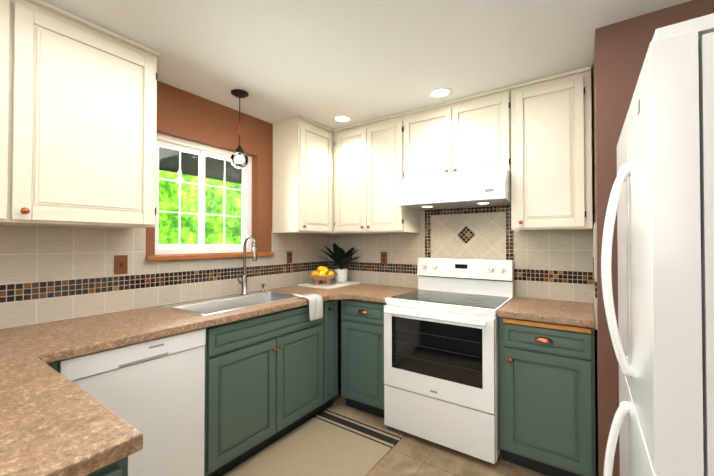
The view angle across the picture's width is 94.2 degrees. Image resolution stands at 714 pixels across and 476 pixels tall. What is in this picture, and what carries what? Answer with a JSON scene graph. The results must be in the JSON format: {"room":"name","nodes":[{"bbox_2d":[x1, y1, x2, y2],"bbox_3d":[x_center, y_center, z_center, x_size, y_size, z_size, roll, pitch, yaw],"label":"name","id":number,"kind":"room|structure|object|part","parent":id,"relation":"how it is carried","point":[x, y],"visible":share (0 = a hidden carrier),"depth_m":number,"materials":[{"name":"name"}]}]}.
{"room":"kitchen","nodes":[
{"label":"kitchen","id":0,"kind":"room"},
{"bbox_2d":[146,81,272,255],"bbox_3d":[-1.943,0.173,1.531,0.192,2.490,5.800,0,-1,35],"label":"wall","id":1,"kind":"structure","parent":0,"point":[185,115],"depth_m":2.67,"materials":[{"name":"brown paint"}]},
{"bbox_2d":[0,0,39,225],"bbox_3d":[-1.789,-0.571,1.270,0.348,1.004,0.731,0,-1,35],"label":"upper cabinet","id":2,"kind":"object","parent":1,"relation":"attached to","point":[19,19],"depth_m":1.44,"materials":[{"name":"beige wood"}]},
{"bbox_2d":[36,0,159,228],"bbox_3d":[-1.471,-0.566,1.731,0.348,1.004,0.660,0,-1,35],"label":"upper cabinet","id":3,"kind":"object","parent":1,"relation":"attached to","point":[78,116],"depth_m":1.66,"materials":[{"name":"beige wood"}]},
{"bbox_2d":[0,225,327,328],"bbox_3d":[-1.248,0.209,2.362,0.008,0.570,3.258,0,-1,35],"label":"backsplash","id":4,"kind":"structure","parent":1,"relation":"attached to","point":[51,273],"depth_m":1.99,"materials":[{"name":"tile"}]},
{"bbox_2d":[114,255,127,273],"bbox_3d":[-1.454,0.164,2.045,0.012,0.116,0.072,0,-1,35],"label":"switch plate","id":5,"kind":"object","parent":4,"relation":"attached to","point":[120,264],"visible":1,"depth_m":2.04,"materials":[{"name":"brown"}]},
{"bbox_2d":[287,251,291,263],"bbox_3d":[-0.652,0.189,3.210,0.007,0.116,0.072,0,-1,35],"label":"outlet","id":6,"kind":"object","parent":4,"relation":"attached to","point":[289,256],"visible":1,"depth_m":3.21,"materials":[{"name":"brown plastic"}]},
{"bbox_2d":[159,146,241,183],"bbox_3d":[-1.677,-0.791,2.818,0.780,0.270,7.000,0,-1,35],"label":"roof eave","id":7,"kind":"object","parent":1,"relation":"attached to","point":[187,165],"depth_m":3.01},
{"bbox_2d":[155,133,251,254],"bbox_3d":[-1.202,-0.304,2.630,0.060,0.850,0.840,0,-1,35],"label":"window","id":8,"kind":"structure","parent":1,"relation":"in","point":[202,151],"depth_m":2.60,"materials":[{"name":"white plastic"}]},
{"bbox_2d":[146,252,273,260],"bbox_3d":[-1.100,0.140,2.614,0.119,0.033,1.060,0,-1,35],"label":"window sill","id":9,"kind":"structure","parent":1,"relation":"attached to","point":[183,257],"depth_m":2.44,"materials":[{"name":"brown wood"}]},
{"bbox_2d":[272,115,336,233],"bbox_3d":[-0.394,-0.547,3.263,0.379,1.004,0.796,0,-1,35],"label":"upper cabinet","id":10,"kind":"object","parent":1,"relation":"attached to","point":[302,203],"visible":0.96,"depth_m":2.97,"materials":[{"name":"beige wood"}]},
{"bbox_2d":[42,0,690,131],"bbox_3d":[-0.494,-1.135,0.426,3.850,0.100,6.000,0,-1,35],"label":"ceiling","id":11,"kind":"structure","parent":0,"point":[323,62],"depth_m":1.84,"materials":[{"name":"white paint"}]},
{"bbox_2d":[230,89,248,167],"bbox_3d":[-0.857,-0.785,2.422,0.124,0.551,0.124,0,-1,35],"label":"pendant light","id":12,"kind":"object","parent":11,"relation":"hanging from","point":[239,150],"visible":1,"depth_m":2.41,"materials":[{"name":"brown metal"}]},
{"bbox_3d":[-0.857,-0.559,2.419,0.124,0.101,0.124,0,-1,35],"label":"pendant globe","id":13,"kind":"part","parent":12,"relation":"part of","materials":[{"name":"clear glass"}]},
{"bbox_2d":[333,115,351,122],"bbox_3d":[-0.131,-1.052,2.932,0.170,0.004,0.170,0,-1,35],"label":"recessed light","id":14,"kind":"object","parent":11,"relation":"in","point":[341,118],"visible":1,"depth_m":2.92,"materials":[{"name":"white plastic"}]},
{"bbox_2d":[429,87,452,97],"bbox_3d":[0.610,-1.059,2.421,0.170,0.004,0.170,0,-1,35],"label":"recessed light","id":15,"kind":"object","parent":11,"relation":"in","point":[442,92],"visible":1,"depth_m":2.41,"materials":[{"name":"white plastic"}]},
{"bbox_2d":[222,371,596,475],"bbox_3d":[-0.494,1.454,0.394,3.850,0.100,6.000,0,-1,35],"label":"floor","id":16,"kind":"structure","parent":0,"point":[407,454],"depth_m":2.12,"materials":[{"name":"tile"}]},
{"bbox_2d":[46,361,127,475],"bbox_3d":[-1.278,0.944,0.937,1.541,0.934,0.713,0,-1,35],"label":"base cabinet","id":17,"kind":"object","parent":16,"relation":"on","point":[118,468],"depth_m":0.71,"materials":[{"name":"green"}]},
{"bbox_2d":[0,327,31,350],"bbox_3d":[-1.672,0.459,1.153,0.420,0.038,0.690,0,-1,35],"label":"countertop","id":18,"kind":"structure","parent":17,"relation":"on","point":[9,337],"depth_m":1.45,"materials":[{"name":"stone"}]},
{"bbox_3d":[-1.471,0.950,1.453,0.638,0.934,0.084,0,-1,35],"label":"base cabinet filler","id":19,"kind":"part","parent":17,"relation":"part of","materials":[{"name":"green wood"}]},
{"bbox_2d":[0,351,142,475],"bbox_3d":[-1.023,0.453,0.704,0.858,0.038,0.689,0,-1,35],"label":"countertop","id":20,"kind":"structure","parent":17,"relation":"on","point":[53,422],"depth_m":0.76,"materials":[{"name":"laminate"}]},
{"bbox_2d":[0,283,371,358],"bbox_3d":[-0.948,0.471,2.176,0.690,0.038,3.198,0,-1,35],"label":"countertop","id":21,"kind":"structure","parent":17,"relation":"on","point":[73,337],"depth_m":1.69,"materials":[{"name":"laminate"}]},
{"bbox_2d":[162,290,303,315],"bbox_3d":[-0.837,0.549,2.391,0.480,0.200,0.860,0,-1,35],"label":"sink","id":22,"kind":"object","parent":21,"relation":"in","point":[215,305],"visible":0.27,"depth_m":2.46,"materials":[{"name":"silver metal"}]},
{"bbox_2d":[237,236,256,294],"bbox_3d":[-0.866,0.216,2.600,0.174,0.468,0.106,0,-1,35],"label":"faucet","id":23,"kind":"object","parent":21,"relation":"on","point":[243,282],"visible":0.98,"depth_m":2.63,"materials":[{"name":"silver metal"}]},
{"bbox_2d":[298,294,322,320],"bbox_3d":[-0.351,0.523,2.518,0.139,0.175,0.156,0,-1,35],"label":"towel","id":24,"kind":"object","parent":21,"relation":"on","point":[315,306],"visible":1,"depth_m":2.48,"materials":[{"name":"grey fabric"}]},
{"bbox_2d":[298,280,359,288],"bbox_3d":[-0.270,0.456,3.284,0.390,0.017,0.490,0,-1,35],"label":"marble board","id":25,"kind":"object","parent":21,"relation":"on","point":[332,284],"visible":0.96,"depth_m":3.18,"materials":[{"name":"white stone"}]},
{"bbox_2d":[307,266,336,283],"bbox_3d":[-0.339,0.359,3.229,0.290,0.173,0.290,0,-1,35],"label":"fruit bowl","id":26,"kind":"object","parent":25,"relation":"on","point":[322,273],"visible":1,"depth_m":3.18,"materials":[{"name":"brown wood"}]},
{"bbox_2d":[317,243,360,281],"bbox_3d":[-0.163,0.249,3.370,0.386,0.398,0.408,0,-1,35],"label":"potted plant","id":27,"kind":"object","parent":25,"relation":"on","point":[340,258],"visible":1,"depth_m":3.33,"materials":[{"name":"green plant"}]},
{"bbox_2d":[57,328,205,475],"bbox_3d":[-1.254,0.957,1.731,0.627,0.928,0.613,0,-1,35],"label":"dishwasher","id":28,"kind":"object","parent":16,"relation":"on","point":[153,391],"visible":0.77,"depth_m":1.61,"materials":[{"name":"white plastic"}]},
{"bbox_2d":[204,300,337,475],"bbox_3d":[-0.738,0.963,2.485,0.673,0.934,1.206,0,-1,35],"label":"base cabinet","id":29,"kind":"object","parent":16,"relation":"on","point":[270,378],"visible":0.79,"depth_m":2.15,"materials":[{"name":"green wood"}]},
{"bbox_2d":[296,285,351,290],"bbox_3d":[-0.244,0.484,3.222,0.420,0.038,0.678,0,-1,35],"label":"countertop","id":30,"kind":"structure","parent":29,"relation":"on","point":[317,289],"depth_m":2.97,"materials":[{"name":"stone"}]},
{"bbox_2d":[223,408,402,475],"bbox_3d":[-0.457,1.417,1.857,0.700,0.008,1.750,0,-1,35],"label":"rug","id":31,"kind":"object","parent":16,"relation":"on","point":[327,442],"visible":1,"depth_m":2.21,"materials":[{"name":"fabric"}]},
{"bbox_2d":[341,299,386,417],"bbox_3d":[0.216,0.968,2.901,0.458,0.934,0.669,0,-1,35],"label":"base cabinet","id":32,"kind":"object","parent":16,"relation":"on","point":[362,355],"visible":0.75,"depth_m":2.66,"materials":[{"name":"green wood"}]},
{"bbox_2d":[332,284,417,302],"bbox_3d":[0.196,0.479,2.847,0.430,0.038,0.793,0,-1,35],"label":"countertop","id":33,"kind":"structure","parent":32,"relation":"on","point":[376,293],"depth_m":2.80,"materials":[{"name":"stone"}]},
{"bbox_2d":[384,257,514,463],"bbox_3d":[0.695,0.800,2.494,0.780,1.260,0.756,0,-1,35],"label":"stove","id":34,"kind":"object","parent":16,"relation":"on","point":[441,359],"visible":0.96,"depth_m":2.25,"materials":[{"name":"white metal"}]},
{"bbox_2d":[499,317,595,475],"bbox_3d":[1.259,0.959,2.181,0.489,0.934,0.669,0,-1,35],"label":"base cabinet","id":35,"kind":"object","parent":16,"relation":"on","point":[547,396],"visible":0.94,"depth_m":1.93,"materials":[{"name":"green wood"}]},
{"bbox_2d":[497,296,594,327],"bbox_3d":[1.261,0.471,2.191,0.495,0.038,0.663,0,-1,35],"label":"countertop","id":36,"kind":"structure","parent":35,"relation":"on","point":[574,313],"depth_m":2.03,"materials":[{"name":"stone"}]},
{"bbox_2d":[601,13,713,475],"bbox_3d":[1.158,0.491,0.833,0.869,1.838,0.904,0,-1,35],"label":"refrigerator","id":37,"kind":"object","parent":16,"relation":"on","point":[661,202],"visible":1,"depth_m":0.66,"materials":[{"name":"white metal"}]},
{"bbox_2d":[338,88,595,441],"bbox_3d":[0.705,0.192,3.111,2.755,2.490,0.192,0,-1,35],"label":"wall","id":38,"kind":"structure","parent":0,"point":[422,220],"depth_m":3.07,"materials":[{"name":"beige paint"}]},
{"bbox_2d":[333,113,419,233],"bbox_3d":[0.158,-0.548,3.136,0.768,1.004,0.378,0,-1,35],"label":"upper cabinet","id":39,"kind":"object","parent":38,"relation":"attached to","point":[368,165],"visible":0.96,"depth_m":2.98,"materials":[{"name":"beige wood"}]},
{"bbox_2d":[403,86,510,180],"bbox_3d":[0.818,-0.760,2.684,0.827,0.591,0.378,0,-1,35],"label":"upper cabinet","id":40,"kind":"object","parent":38,"relation":"attached to","point":[467,135],"visible":0.94,"depth_m":2.52,"materials":[{"name":"beige wood"}]},
{"bbox_2d":[395,169,510,210],"bbox_3d":[0.782,-0.359,2.626,0.816,0.209,0.490,0,-1,35],"label":"range hood","id":41,"kind":"object","parent":40,"relation":"attached to","point":[485,189],"visible":0.94,"depth_m":2.42,"materials":[{"name":"white metal"}]},
{"bbox_2d":[328,205,592,302],"bbox_3d":[0.672,0.004,3.014,2.413,0.996,0.008,0,-1,35],"label":"backsplash","id":42,"kind":"structure","parent":38,"relation":"attached to","point":[556,265],"depth_m":2.74,"materials":[{"name":"tile"}]},
{"bbox_2d":[381,252,386,263],"bbox_3d":[0.265,0.194,3.283,0.072,0.116,0.007,0,-1,35],"label":"electrical outlet","id":43,"kind":"object","parent":42,"relation":"attached to","point":[384,257],"visible":1,"depth_m":3.28,"materials":[{"name":"brown plastic"}]},
{"bbox_2d":[458,227,474,242],"bbox_3d":[0.931,-0.026,2.830,0.150,0.150,0.002,0,-1,35],"label":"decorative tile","id":44,"kind":"structure","parent":38,"relation":"attached to","point":[466,234],"depth_m":2.83,"materials":[{"name":"tile"}]},
{"bbox_2d":[510,66,592,230],"bbox_3d":[1.352,-0.558,2.313,0.465,1.004,0.378,0,-1,35],"label":"upper cabinet","id":45,"kind":"object","parent":38,"relation":"attached to","point":[551,153],"visible":1,"depth_m":2.17,"materials":[{"name":"beige wood"}]},
{"bbox_2d":[593,47,598,475],"bbox_3d":[1.536,0.179,2.015,0.142,2.490,0.668,0,-1,35],"label":"wall","id":46,"kind":"structure","parent":0,"point":[596,349],"depth_m":2.00,"materials":[{"name":"brown paint"}]},
{"bbox_2d":[593,222,596,329],"bbox_3d":[1.466,0.205,2.046,0.008,0.570,0.680,0,-1,35],"label":"backsplash","id":47,"kind":"object","parent":46,"relation":"attached to","point":[595,269],"visible":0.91,"depth_m":1.77,"materials":[{"name":"tile"}]},
{"bbox_2d":[595,0,713,475],"bbox_3d":[1.763,0.171,1.380,1.237,2.490,0.120,0,-1,35],"label":"wall","id":48,"kind":"structure","parent":0,"point":[621,48],"depth_m":1.65,"materials":[{"name":"brown paint"}]},
{"label":"outside","id":49,"kind":"structure","parent":0,"visible":0},
{"bbox_2d":[159,170,241,243],"bbox_3d":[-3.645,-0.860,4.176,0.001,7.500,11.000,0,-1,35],"label":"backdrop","id":50,"kind":"structure","parent":49,"point":[171,199],"depth_m":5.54,"materials":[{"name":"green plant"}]}
]}

